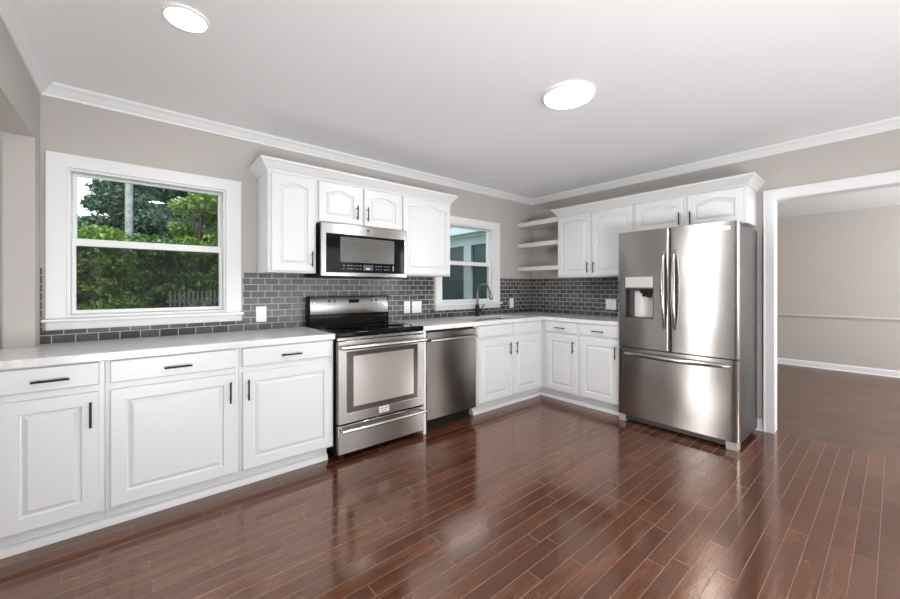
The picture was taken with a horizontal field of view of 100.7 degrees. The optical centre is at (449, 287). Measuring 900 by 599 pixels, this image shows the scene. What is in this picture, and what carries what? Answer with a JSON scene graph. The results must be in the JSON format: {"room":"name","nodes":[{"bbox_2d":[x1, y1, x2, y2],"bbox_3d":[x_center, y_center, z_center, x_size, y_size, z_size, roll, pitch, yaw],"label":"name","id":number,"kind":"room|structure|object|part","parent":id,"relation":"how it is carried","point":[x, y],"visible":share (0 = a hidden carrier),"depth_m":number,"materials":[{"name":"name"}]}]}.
{"room":"kitchen","nodes":[
{"label":"kitchen","id":0,"kind":"room"},
{"bbox_2d":[0,17,39,348],"bbox_3d":[-0.400,0.023,-0.304,0.118,2.453,6.400,0,0,-40],"label":"wall","id":1,"kind":"structure","parent":0,"point":[19,94],"depth_m":2.03,"materials":[{"name":"grey paint"}]},
{"bbox_2d":[0,0,899,204],"bbox_3d":[1.382,-1.168,1.251,4.611,0.071,6.300,0,0,-40],"label":"trim","id":2,"kind":"structure","parent":1,"relation":"attached to","point":[12,14],"depth_m":2.86,"materials":[{"name":"white paint"}]},
{"bbox_2d":[0,95,531,349],"bbox_3d":[-0.487,0.083,3.893,12.110,2.573,0.150,0,0,-40],"label":"wall","id":3,"kind":"structure","parent":0,"point":[68,127],"depth_m":2.69,"materials":[{"name":"grey paint"}]},
{"bbox_2d":[41,150,243,330],"bbox_3d":[-2.017,-0.275,2.555,1.052,1.061,0.164,0,0,-40],"label":"window","id":4,"kind":"structure","parent":3,"relation":"in","point":[62,170],"depth_m":2.40,"materials":[{"name":"white paint"}]},
{"bbox_3d":[-2.063,-0.486,2.601,0.805,0.451,0.030,0,0,-40],"label":"sash","id":5,"kind":"part","parent":4,"relation":"part of","materials":[{"name":"white paint"}]},
{"bbox_3d":[-2.042,-0.068,2.575,0.805,0.474,0.030,0,0,-40],"label":"sash","id":6,"kind":"part","parent":4,"relation":"part of","materials":[{"name":"white paint"}]},
{"bbox_2d":[248,155,318,273],"bbox_3d":[-1.285,-0.515,2.872,0.406,0.813,0.392,0,0,-40],"label":"upper cabinet","id":7,"kind":"object","parent":3,"relation":"attached to","point":[285,189],"visible":1,"depth_m":2.77,"materials":[{"name":"white paint"}]},
{"bbox_3d":[-1.285,-0.880,2.872,0.406,0.083,0.392,0,0,-40],"label":"crown moulding","id":8,"kind":"part","parent":7,"relation":"part of","materials":[{"name":"white paint"}]},
{"bbox_3d":[-1.166,-0.474,2.779,0.310,0.707,0.020,0,0,-40],"label":"door","id":9,"kind":"part","parent":7,"relation":"part of","materials":[{"name":"white paint"}]},
{"bbox_3d":[-1.051,-0.214,2.843,0.010,0.118,0.034,0,0,-40],"label":"handle","id":10,"kind":"part","parent":7,"relation":"part of","materials":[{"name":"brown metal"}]},
{"bbox_2d":[40,268,531,343],"bbox_3d":[-0.636,0.111,3.665,4.611,0.446,0.008,0,0,-40],"label":"tile backsplash","id":11,"kind":"structure","parent":3,"relation":"attached to","point":[284,295],"depth_m":3.11,"materials":[{"name":"grey tile"}]},
{"bbox_2d":[256,306,266,321],"bbox_3d":[-1.489,0.212,2.942,0.076,0.121,0.007,0,0,-40],"label":"wall plate","id":12,"kind":"object","parent":11,"relation":"attached to","point":[261,311],"visible":1,"depth_m":2.94,"materials":[{"name":"white plastic"}]},
{"bbox_2d":[404,301,409,312],"bbox_3d":[-0.439,0.204,3.819,0.073,0.122,0.007,0,0,-40],"label":"wall plate","id":13,"kind":"object","parent":11,"relation":"attached to","point":[406,303],"visible":1,"depth_m":3.81,"materials":[{"name":"white plastic"}]},
{"bbox_2d":[412,301,420,312],"bbox_3d":[-0.347,0.206,3.896,0.118,0.122,0.007,0,0,-40],"label":"wall plate","id":14,"kind":"object","parent":11,"relation":"attached to","point":[416,305],"visible":1,"depth_m":3.89,"materials":[{"name":"white plastic"}]},
{"bbox_2d":[510,298,513,307],"bbox_3d":[0.803,0.204,4.858,0.076,0.122,0.007,0,0,-40],"label":"wall plate","id":15,"kind":"object","parent":11,"relation":"attached to","point":[511,299],"visible":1,"depth_m":4.86,"materials":[{"name":"white plastic"}]},
{"bbox_2d":[316,167,403,230],"bbox_3d":[-0.832,-0.715,3.250,0.774,0.414,0.390,0,0,-40],"label":"upper cabinet","id":16,"kind":"object","parent":3,"relation":"attached to","point":[341,197],"visible":0.92,"depth_m":3.09,"materials":[{"name":"white paint"}]},
{"bbox_3d":[-0.892,-0.671,3.008,0.342,0.314,0.020,0,0,-40],"label":"door","id":17,"kind":"part","parent":16,"relation":"part of","materials":[{"name":"white paint"}]},
{"bbox_2d":[304,222,406,278],"bbox_3d":[-0.813,-0.293,3.251,0.780,0.422,0.397,0,0,-40],"label":"microwave","id":18,"kind":"object","parent":16,"relation":"attached to","point":[342,250],"visible":0.98,"depth_m":3.06,"materials":[{"name":"silver metal"}]},
{"bbox_3d":[-0.688,-0.270,3.114,0.713,0.302,0.015,0,0,-40],"label":"glass panel","id":19,"kind":"part","parent":18,"relation":"part of","materials":[{"name":"black glass"}]},
{"bbox_3d":[-0.725,-0.880,3.122,0.774,0.083,0.058,0,0,-40],"label":"crown moulding","id":20,"kind":"part","parent":16,"relation":"part of","materials":[{"name":"white paint"}]},
{"bbox_3d":[-0.589,-0.671,3.261,0.358,0.314,0.020,0,0,-40],"label":"door","id":21,"kind":"part","parent":16,"relation":"part of","materials":[{"name":"white paint"}]},
{"bbox_2d":[401,185,457,276],"bbox_3d":[-0.289,-0.515,3.705,0.643,0.813,0.392,0,0,-40],"label":"upper cabinet","id":22,"kind":"object","parent":3,"relation":"attached to","point":[425,213],"visible":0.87,"depth_m":3.56,"materials":[{"name":"white paint"}]},
{"bbox_3d":[-0.289,-0.880,3.705,0.643,0.083,0.392,0,0,-40],"label":"crown moulding","id":23,"kind":"part","parent":22,"relation":"part of","materials":[{"name":"white paint"}]},
{"bbox_2d":[434,215,502,310],"bbox_3d":[0.207,-0.275,4.414,1.056,1.061,0.164,0,0,-40],"label":"window","id":24,"kind":"structure","parent":3,"relation":"in","point":[492,229],"depth_m":4.57,"materials":[{"name":"white paint"}]},
{"bbox_3d":[0.186,-0.068,4.439,0.815,0.474,0.030,0,0,-40],"label":"sash","id":25,"kind":"part","parent":24,"relation":"part of","materials":[{"name":"white paint"}]},
{"bbox_3d":[0.165,-0.486,4.464,0.815,0.451,0.030,0,0,-40],"label":"sash","id":26,"kind":"part","parent":24,"relation":"part of","materials":[{"name":"white paint"}]},
{"bbox_2d":[0,364,899,598],"bbox_3d":[1.614,1.309,1.380,12.110,0.120,6.400,0,0,-40],"label":"floor","id":27,"kind":"structure","parent":0,"point":[538,497],"depth_m":1.99,"materials":[{"name":"brown wood"}]},
{"bbox_2d":[0,361,105,558],"bbox_3d":[-2.132,0.812,1.982,0.466,0.874,0.665,0,0,-40],"label":"base cabinet","id":28,"kind":"object","parent":27,"relation":"on","point":[52,418],"visible":0.86,"depth_m":1.78,"materials":[{"name":"white paint"}]},
{"bbox_3d":[-1.912,0.437,1.788,0.334,0.111,0.020,0,0,-40],"label":"drawer","id":29,"kind":"part","parent":28,"relation":"part of","materials":[{"name":"white paint"}]},
{"bbox_3d":[-1.896,0.443,1.769,0.127,0.010,0.034,0,0,-40],"label":"handle","id":30,"kind":"part","parent":28,"relation":"part of","materials":[{"name":"brown metal"}]},
{"bbox_3d":[-1.912,0.831,1.788,0.334,0.607,0.020,0,0,-40],"label":"door","id":31,"kind":"part","parent":28,"relation":"part of","materials":[{"name":"white paint"}]},
{"bbox_3d":[-1.979,1.228,1.799,0.466,0.042,0.022,0,0,-40],"label":"shoe moulding","id":32,"kind":"part","parent":28,"relation":"part of","materials":[{"name":"white paint"}]},
{"bbox_3d":[-1.790,0.635,1.857,0.010,0.127,0.034,0,0,-40],"label":"handle","id":33,"kind":"part","parent":28,"relation":"part of","materials":[{"name":"brown metal"}]},
{"bbox_2d":[105,348,238,526],"bbox_3d":[-1.721,0.812,2.327,0.608,0.874,0.667,0,0,-40],"label":"base cabinet","id":34,"kind":"object","parent":27,"relation":"on","point":[172,420],"visible":0.97,"depth_m":2.08,"materials":[{"name":"white paint"}]},
{"bbox_3d":[-1.567,1.228,2.143,0.608,0.042,0.022,0,0,-40],"label":"shoe moulding","id":35,"kind":"part","parent":34,"relation":"part of","materials":[{"name":"white paint"}]},
{"bbox_3d":[-1.534,0.437,2.104,0.568,0.111,0.020,0,0,-40],"label":"drawer","id":36,"kind":"part","parent":34,"relation":"part of","materials":[{"name":"white paint"}]},
{"bbox_3d":[-1.518,0.443,2.085,0.127,0.010,0.034,0,0,-40],"label":"handle","id":37,"kind":"part","parent":34,"relation":"part of","materials":[{"name":"brown metal"}]},
{"bbox_3d":[-1.323,0.635,2.248,0.010,0.127,0.034,0,0,-40],"label":"handle","id":38,"kind":"part","parent":34,"relation":"part of","materials":[{"name":"brown metal"}]},
{"bbox_2d":[237,339,332,486],"bbox_3d":[-1.256,0.812,2.716,0.604,0.874,0.667,0,0,-40],"label":"base cabinet","id":39,"kind":"object","parent":27,"relation":"on","point":[286,390],"visible":0.92,"depth_m":2.46,"materials":[{"name":"white paint"}]},
{"bbox_2d":[0,327,334,369],"bbox_3d":[-1.685,0.354,2.370,1.719,0.040,0.631,0,0,-40],"label":"countertop","id":40,"kind":"structure","parent":39,"relation":"on","point":[100,350],"depth_m":2.14,"materials":[{"name":"stone"}]},
{"bbox_3d":[-1.248,0.635,2.310,0.010,0.127,0.034,0,0,-40],"label":"handle","id":41,"kind":"part","parent":39,"relation":"part of","materials":[{"name":"brown metal"}]},
{"bbox_3d":[-1.113,1.228,2.523,0.576,0.042,0.022,0,0,-40],"label":"shoe moulding","id":42,"kind":"part","parent":39,"relation":"part of","materials":[{"name":"white paint"}]},
{"bbox_3d":[-1.067,0.437,2.494,0.574,0.111,0.020,0,0,-40],"label":"drawer","id":43,"kind":"part","parent":39,"relation":"part of","materials":[{"name":"white paint"}]},
{"bbox_3d":[-1.051,0.443,2.475,0.127,0.010,0.034,0,0,-40],"label":"handle","id":44,"kind":"part","parent":39,"relation":"part of","materials":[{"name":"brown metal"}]},
{"bbox_2d":[306,295,426,457],"bbox_3d":[-0.696,0.663,3.123,0.760,1.172,0.734,0,0,-40],"label":"electric range","id":45,"kind":"object","parent":27,"relation":"on","point":[378,362],"visible":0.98,"depth_m":2.91,"materials":[{"name":"silver metal"}]},
{"bbox_3d":[-0.904,0.158,3.372,0.744,0.158,0.083,0,0,-40],"label":"control panel","id":46,"kind":"part","parent":45,"relation":"part of","materials":[{"name":"silver metal"}]},
{"bbox_2d":[309,321,423,337],"bbox_3d":[-0.699,0.344,3.127,0.760,0.042,0.592,0,0,-40],"label":"cooktop","id":47,"kind":"object","parent":45,"relation":"in","point":[341,329],"depth_m":3.00,"materials":[{"name":"grey glass"}]},
{"bbox_3d":[-0.523,0.377,2.917,0.754,0.021,0.020,0,0,-40],"label":"vent trim","id":48,"kind":"part","parent":45,"relation":"part of","materials":[{"name":"silver metal"}]},
{"bbox_3d":[-0.519,1.101,2.912,0.754,0.206,0.034,0,0,-40],"label":"storage drawer","id":49,"kind":"part","parent":45,"relation":"part of","materials":[{"name":"silver metal"}]},
{"bbox_3d":[-0.518,0.689,2.911,0.754,0.596,0.036,0,0,-40],"label":"oven door","id":50,"kind":"part","parent":45,"relation":"part of","materials":[{"name":"silver metal"}]},
{"bbox_3d":[-0.506,0.693,2.897,0.623,0.447,0.002,0,0,-40],"label":"window trim","id":51,"kind":"part","parent":45,"relation":"part of","materials":[{"name":"silver metal"}]},
{"bbox_3d":[-0.487,1.027,2.873,0.729,0.024,0.068,0,0,-40],"label":"handle","id":52,"kind":"part","parent":45,"relation":"part of","materials":[{"name":"silver metal"}]},
{"bbox_3d":[-0.484,0.434,2.869,0.736,0.031,0.073,0,0,-40],"label":"handle","id":53,"kind":"part","parent":45,"relation":"part of","materials":[{"name":"silver metal"}]},
{"bbox_2d":[419,331,425,434],"bbox_3d":[-0.418,0.812,3.413,0.026,0.874,0.635,0,0,-40],"label":"filler panel","id":54,"kind":"object","parent":27,"relation":"on","point":[423,432],"visible":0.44,"depth_m":3.17,"materials":[{"name":"white paint"}]},
{"bbox_2d":[426,326,477,427],"bbox_3d":[-0.162,0.813,3.595,0.594,0.872,0.683,0,0,-40],"label":"dishwasher","id":55,"kind":"object","parent":27,"relation":"on","point":[450,353],"visible":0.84,"depth_m":3.35,"materials":[{"name":"silver metal"}]},
{"bbox_3d":[0.043,0.457,3.353,0.540,0.023,0.049,0,0,-40],"label":"handle","id":56,"kind":"part","parent":55,"relation":"part of","materials":[{"name":"silver metal"}]},
{"bbox_2d":[469,320,540,415],"bbox_3d":[0.482,0.812,4.168,1.122,0.874,0.665,0,0,-40],"label":"base cabinet","id":57,"kind":"object","parent":27,"relation":"on","point":[508,355],"visible":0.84,"depth_m":3.87,"materials":[{"name":"white paint"}]},
{"bbox_3d":[0.452,0.437,3.764,0.482,0.111,0.020,0,0,-40],"label":"drawer","id":58,"kind":"part","parent":57,"relation":"part of","materials":[{"name":"white paint"}]},
{"bbox_3d":[0.452,0.831,3.764,0.482,0.607,0.020,0,0,-40],"label":"door","id":59,"kind":"part","parent":57,"relation":"part of","materials":[{"name":"white paint"}]},
{"bbox_2d":[392,312,617,330],"bbox_3d":[0.734,0.354,3.807,2.308,0.040,1.529,0,0,-40],"label":"countertop","id":60,"kind":"structure","parent":57,"relation":"on","point":[428,324],"depth_m":3.90,"materials":[{"name":"stone"}]},
{"bbox_2d":[475,283,492,315],"bbox_3d":[0.415,0.144,4.285,0.127,0.379,0.275,0,0,-40],"label":"kitchen faucet","id":61,"kind":"object","parent":60,"relation":"on","point":[477,308],"visible":0.98,"depth_m":4.33,"materials":[{"name":"silver metal"}]},
{"bbox_3d":[0.382,0.079,4.273,0.029,0.250,0.220,0,0,-40],"label":"spout","id":62,"kind":"part","parent":61,"relation":"part of","materials":[{"name":"silver metal"}]},
{"bbox_3d":[0.633,1.228,3.983,1.076,0.042,0.022,0,0,-40],"label":"shoe moulding","id":63,"kind":"part","parent":57,"relation":"part of","materials":[{"name":"white paint"}]},
{"bbox_3d":[0.843,0.437,4.091,0.452,0.111,0.020,0,0,-40],"label":"drawer","id":64,"kind":"part","parent":57,"relation":"part of","materials":[{"name":"white paint"}]},
{"bbox_3d":[0.843,0.831,4.091,0.452,0.607,0.020,0,0,-40],"label":"door","id":65,"kind":"part","parent":57,"relation":"part of","materials":[{"name":"white paint"}]},
{"bbox_2d":[541,320,581,404],"bbox_3d":[1.222,0.812,4.514,0.665,0.874,1.083,0,0,-40],"label":"base cabinet","id":66,"kind":"object","parent":27,"relation":"on","point":[559,340],"visible":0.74,"depth_m":4.08,"materials":[{"name":"white paint"}]},
{"bbox_3d":[1.226,1.228,4.136,0.022,0.042,0.498,0,0,-40],"label":"shoe moulding","id":67,"kind":"part","parent":66,"relation":"part of","materials":[{"name":"white paint"}]},
{"bbox_3d":[1.213,0.437,4.073,0.020,0.111,0.378,0,0,-40],"label":"drawer","id":68,"kind":"part","parent":66,"relation":"part of","materials":[{"name":"white paint"}]},
{"bbox_3d":[1.213,0.831,4.073,0.020,0.607,0.378,0,0,-40],"label":"door","id":69,"kind":"part","parent":66,"relation":"part of","materials":[{"name":"white paint"}]},
{"bbox_2d":[579,323,618,415],"bbox_3d":[1.715,0.812,3.927,0.667,0.874,0.450,0,0,-40],"label":"base cabinet","id":70,"kind":"object","parent":27,"relation":"on","point":[598,344],"visible":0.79,"depth_m":3.73,"materials":[{"name":"white paint"}]},
{"bbox_3d":[1.493,0.437,3.737,0.020,0.111,0.416,0,0,-40],"label":"drawer","id":71,"kind":"part","parent":70,"relation":"part of","materials":[{"name":"white paint"}]},
{"bbox_3d":[1.530,1.228,3.773,0.022,0.042,0.450,0,0,-40],"label":"shoe moulding","id":72,"kind":"part","parent":70,"relation":"part of","materials":[{"name":"white paint"}]},
{"bbox_2d":[618,220,756,451],"bbox_3d":[2.099,0.370,3.351,0.702,1.759,0.919,0,0,-40],"label":"refrigerator","id":73,"kind":"object","parent":27,"relation":"on","point":[687,295],"visible":1,"depth_m":3.09,"materials":[{"name":"grey metal"}]},
{"bbox_3d":[1.707,-0.046,3.370,0.003,0.095,0.242,0,0,-40],"label":"dispenser panel","id":74,"kind":"part","parent":73,"relation":"part of","materials":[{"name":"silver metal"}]},
{"bbox_3d":[1.757,0.020,3.374,0.076,1.059,0.447,0,0,-40],"label":"door","id":75,"kind":"part","parent":73,"relation":"part of","materials":[{"name":"silver metal"}]},
{"bbox_3d":[1.825,0.022,3.194,0.076,0.685,0.036,0,0,-40],"label":"handle","id":76,"kind":"part","parent":73,"relation":"part of","materials":[{"name":"silver metal"}]},
{"bbox_3d":[1.878,0.022,3.131,0.076,0.685,0.036,0,0,-40],"label":"handle","id":77,"kind":"part","parent":73,"relation":"part of","materials":[{"name":"silver metal"}]},
{"bbox_3d":[1.866,0.609,3.144,0.079,0.042,0.822,0,0,-40],"label":"handle","id":78,"kind":"part","parent":73,"relation":"part of","materials":[{"name":"silver metal"}]},
{"bbox_3d":[1.909,0.870,3.193,0.076,0.622,0.919,0,0,-40],"label":"freezer drawer","id":79,"kind":"part","parent":73,"relation":"part of","materials":[{"name":"silver metal"}]},
{"bbox_3d":[2.054,0.020,3.019,0.076,1.059,0.466,0,0,-40],"label":"door","id":80,"kind":"part","parent":73,"relation":"part of","materials":[{"name":"silver metal"}]},
{"bbox_2d":[19,0,899,198],"bbox_3d":[0.073,-1.254,0.190,8.220,0.100,6.550,0,0,-40],"label":"ceiling","id":81,"kind":"structure","parent":0,"point":[452,89],"depth_m":2.09,"materials":[{"name":"white paint"}]},
{"bbox_2d":[160,2,209,33],"bbox_3d":[-1.179,-1.197,1.665,0.182,0.014,0.182,0,0,-40],"label":"recessed light","id":82,"kind":"object","parent":81,"relation":"in","point":[184,17],"visible":1,"depth_m":1.65,"materials":[{"name":"white plastic"}]},
{"bbox_2d":[542,80,594,108],"bbox_3d":[0.736,-1.190,2.321,0.312,0.026,0.312,0,0,-40],"label":"recessed light","id":83,"kind":"object","parent":81,"relation":"in","point":[572,93],"visible":1,"depth_m":2.28,"materials":[{"name":"white plastic"}]},
{"bbox_2d":[532,129,899,419],"bbox_3d":[3.229,0.023,2.730,0.120,2.453,6.400,0,0,-40],"label":"wall","id":84,"kind":"structure","parent":0,"point":[878,152],"depth_m":3.25,"materials":[{"name":"grey paint"}]},
{"bbox_2d":[518,217,557,229],"bbox_3d":[1.220,-0.820,4.806,0.300,0.058,0.638,0,0,-40],"label":"corner shelf","id":85,"kind":"object","parent":84,"relation":"attached to","point":[549,222],"visible":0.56,"depth_m":4.77,"materials":[{"name":"white paint"}]},
{"bbox_2d":[518,240,557,249],"bbox_3d":[1.220,-0.546,4.806,0.300,0.054,0.638,0,0,-40],"label":"corner shelf","id":86,"kind":"object","parent":84,"relation":"attached to","point":[552,243],"visible":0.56,"depth_m":4.74,"materials":[{"name":"white paint"}]},
{"bbox_2d":[518,265,557,271],"bbox_3d":[1.220,-0.240,4.806,0.300,0.051,0.638,0,0,-40],"label":"corner shelf","id":87,"kind":"object","parent":84,"relation":"attached to","point":[553,267],"visible":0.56,"depth_m":4.75,"materials":[{"name":"white paint"}]},
{"bbox_2d":[532,277,617,316],"bbox_3d":[1.643,0.111,4.527,0.008,0.446,1.592,0,0,-40],"label":"tile backsplash","id":88,"kind":"structure","parent":84,"relation":"attached to","point":[583,296],"depth_m":4.62,"materials":[{"name":"grey tile"}]},
{"bbox_2d":[606,299,615,309],"bbox_3d":[1.846,0.196,4.273,0.007,0.118,0.122,0,0,-40],"label":"wall plate","id":89,"kind":"object","parent":88,"relation":"attached to","point":[610,303],"visible":1,"depth_m":4.27,"materials":[{"name":"white plastic"}]},
{"bbox_2d":[551,195,634,277],"bbox_3d":[1.659,-0.517,4.209,0.392,0.809,0.952,0,0,-40],"label":"upper cabinet","id":90,"kind":"object","parent":84,"relation":"attached to","point":[588,232],"visible":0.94,"depth_m":4.07,"materials":[{"name":"white paint"}]},
{"bbox_3d":[1.419,-0.476,4.266,0.020,0.703,0.410,0,0,-40],"label":"door","id":91,"kind":"part","parent":90,"relation":"part of","materials":[{"name":"white paint"}]},
{"bbox_3d":[1.659,-0.880,4.209,0.392,0.083,0.952,0,0,-40],"label":"crown moulding","id":92,"kind":"part","parent":90,"relation":"part of","materials":[{"name":"white paint"}]},
{"bbox_3d":[1.701,-0.476,3.928,0.020,0.703,0.430,0,0,-40],"label":"door","id":93,"kind":"part","parent":90,"relation":"part of","materials":[{"name":"white paint"}]},
{"bbox_2d":[632,172,764,230],"bbox_3d":[2.273,-0.727,3.474,0.392,0.389,0.962,0,0,-40],"label":"upper cabinet","id":94,"kind":"object","parent":84,"relation":"attached to","point":[730,198],"visible":0.95,"depth_m":3.29,"materials":[{"name":"white paint"}]},
{"bbox_3d":[1.996,-0.683,3.576,0.020,0.289,0.429,0,0,-40],"label":"door","id":95,"kind":"part","parent":94,"relation":"part of","materials":[{"name":"white paint"}]},
{"bbox_3d":[2.273,-0.880,3.474,0.392,0.083,0.962,0,0,-40],"label":"crown moulding","id":96,"kind":"part","parent":94,"relation":"part of","materials":[{"name":"white paint"}]},
{"bbox_3d":[2.287,-0.683,3.227,0.020,0.289,0.406,0,0,-40],"label":"door","id":97,"kind":"part","parent":94,"relation":"part of","materials":[{"name":"white paint"}]},
{"bbox_2d":[755,419,762,431],"bbox_3d":[2.419,1.202,3.587,0.024,0.095,0.926,0,0,-40],"label":"baseboard","id":98,"kind":"structure","parent":84,"relation":"attached to","point":[759,421],"depth_m":3.25,"materials":[{"name":"white paint"}]},
{"bbox_2d":[763,170,899,433],"bbox_3d":[3.381,0.208,2.530,0.148,2.083,1.929,0,0,-40],"label":"trim","id":99,"kind":"structure","parent":84,"relation":"attached to","point":[891,178],"depth_m":3.19,"materials":[{"name":"white paint"}]},
{"bbox_2d":[777,205,899,370],"bbox_3d":[6.213,0.057,5.225,0.121,2.385,6.400,0,0,-40],"label":"wall","id":100,"kind":"structure","parent":0,"point":[844,263],"depth_m":5.58,"materials":[{"name":"grey paint"}]},
{"bbox_2d":[777,358,899,377],"bbox_3d":[6.128,1.202,5.213,0.024,0.095,6.290,0,0,-40],"label":"baseboard","id":101,"kind":"structure","parent":100,"relation":"attached to","point":[838,367],"depth_m":5.56,"materials":[{"name":"white paint"}]},
{"bbox_2d":[777,313,899,321],"bbox_3d":[6.128,0.453,5.212,0.026,0.063,6.290,0,0,-40],"label":"trim","id":102,"kind":"structure","parent":100,"relation":"attached to","point":[838,317],"depth_m":5.57,"materials":[{"name":"grey paint"}]},
{"bbox_2d":[777,186,899,217],"bbox_3d":[4.719,-1.220,4.074,3.890,0.168,6.550,0,0,-40],"label":"ceiling","id":103,"kind":"structure","parent":0,"point":[890,196],"depth_m":4.99,"materials":[{"name":"white paint"}]},
{"label":"outside","id":104,"kind":"structure","parent":0,"visible":0},
{"bbox_3d":[-18.159,1.849,28.221,80.000,0.200,59.850,0,0,-40],"label":"ground","id":105,"kind":"structure","parent":104,"visible":0},
{"bbox_2d":[77,212,92,228],"bbox_3d":[-17.917,-0.837,17.671,5.035,5.740,4.195,0,0,-23],"label":"tree","id":106,"kind":"object","parent":105,"relation":"on","point":[78,217],"visible":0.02,"depth_m":17.54,"materials":[{"name":"green plant"}]},
{"bbox_2d":[77,222,151,309],"bbox_3d":[-6.591,0.272,6.869,1.513,2.956,1.513,0,0,9],"label":"shrub","id":107,"kind":"object","parent":105,"relation":"on","point":[96,266],"visible":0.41,"depth_m":6.80,"materials":[{"name":"green plant"}]},
{"bbox_2d":[77,179,171,293],"bbox_3d":[-11.935,-1.414,13.853,2.663,6.340,3.257,0,0,35],"label":"tree","id":108,"kind":"object","parent":105,"relation":"on","point":[148,219],"visible":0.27,"depth_m":13.35,"materials":[{"name":"green plant"}]},
{"bbox_2d":[125,183,132,293],"bbox_3d":[-9.934,-2.251,11.538,0.210,8.000,0.210,0,0,-40],"label":"utility pole","id":109,"kind":"object","parent":105,"relation":"on","point":[128,187],"visible":0.32,"depth_m":11.46,"materials":[{"name":"grey wood"}]},
{"bbox_2d":[104,187,209,297],"bbox_3d":[-13.376,-2.528,17.256,5.032,8.580,3.282,0,0,-25],"label":"tree","id":110,"kind":"object","parent":105,"relation":"on","point":[166,195],"visible":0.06,"depth_m":16.88,"materials":[{"name":"green plant"}]},
{"bbox_2d":[118,232,216,307],"bbox_3d":[-6.913,0.219,9.103,2.024,3.060,1.928,0,0,-40],"label":"shrub","id":111,"kind":"object","parent":105,"relation":"on","point":[155,272],"visible":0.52,"depth_m":8.95,"materials":[{"name":"green plant"}]},
{"bbox_2d":[166,290,218,307],"bbox_3d":[-5.537,0.909,8.990,2.100,1.680,0.050,0,0,-40],"label":"picket fence","id":112,"kind":"object","parent":105,"relation":"on","point":[197,300],"visible":0.24,"depth_m":8.63,"materials":[{"name":"grey wood"}]},
{"bbox_3d":[-5.543,0.864,8.998,2.100,1.170,0.030,0,0,-40],"label":"rail","id":113,"kind":"part","parent":112,"relation":"part of","materials":[{"name":"grey wood"}]},
{"bbox_2d":[167,192,218,306],"bbox_3d":[-8.523,-0.773,12.794,2.604,5.052,2.264,0,0,7],"label":"shrub","id":114,"kind":"object","parent":105,"relation":"on","point":[201,208],"visible":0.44,"depth_m":12.37,"materials":[{"name":"green plant"}]},
{"bbox_2d":[203,226,217,305],"bbox_3d":[-9.213,-1.199,16.598,2.815,5.913,2.976,0,0,-1],"label":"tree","id":115,"kind":"object","parent":105,"relation":"on","point":[213,226],"visible":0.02,"depth_m":15.71,"materials":[{"name":"green plant"}]},
{"bbox_2d":[209,256,218,298],"bbox_3d":[-6.095,0.258,11.155,1.943,2.990,1.609,0,0,-40],"label":"shrub","id":116,"kind":"object","parent":105,"relation":"on","point":[215,271],"visible":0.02,"depth_m":10.59,"materials":[{"name":"green plant"}]},
{"bbox_2d":[442,227,486,299],"bbox_3d":[0.643,-0.071,7.522,2.100,3.640,3.930,0,0,-40],"label":"glazed wing","id":117,"kind":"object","parent":105,"relation":"on","point":[463,282],"visible":0.09,"depth_m":6.60,"materials":[{"name":"white paint"},{"name":"glass"}]},
{"bbox_3d":[0.066,0.132,6.970,0.015,1.735,0.676,0,0,-40],"label":"pane","id":118,"kind":"part","parent":117,"relation":"part of","materials":[{"name":"teal"}]},
{"bbox_3d":[0.646,0.132,6.276,0.015,1.735,0.753,0,0,-40],"label":"pane","id":119,"kind":"part","parent":117,"relation":"part of","materials":[{"name":"teal"}]}
]}

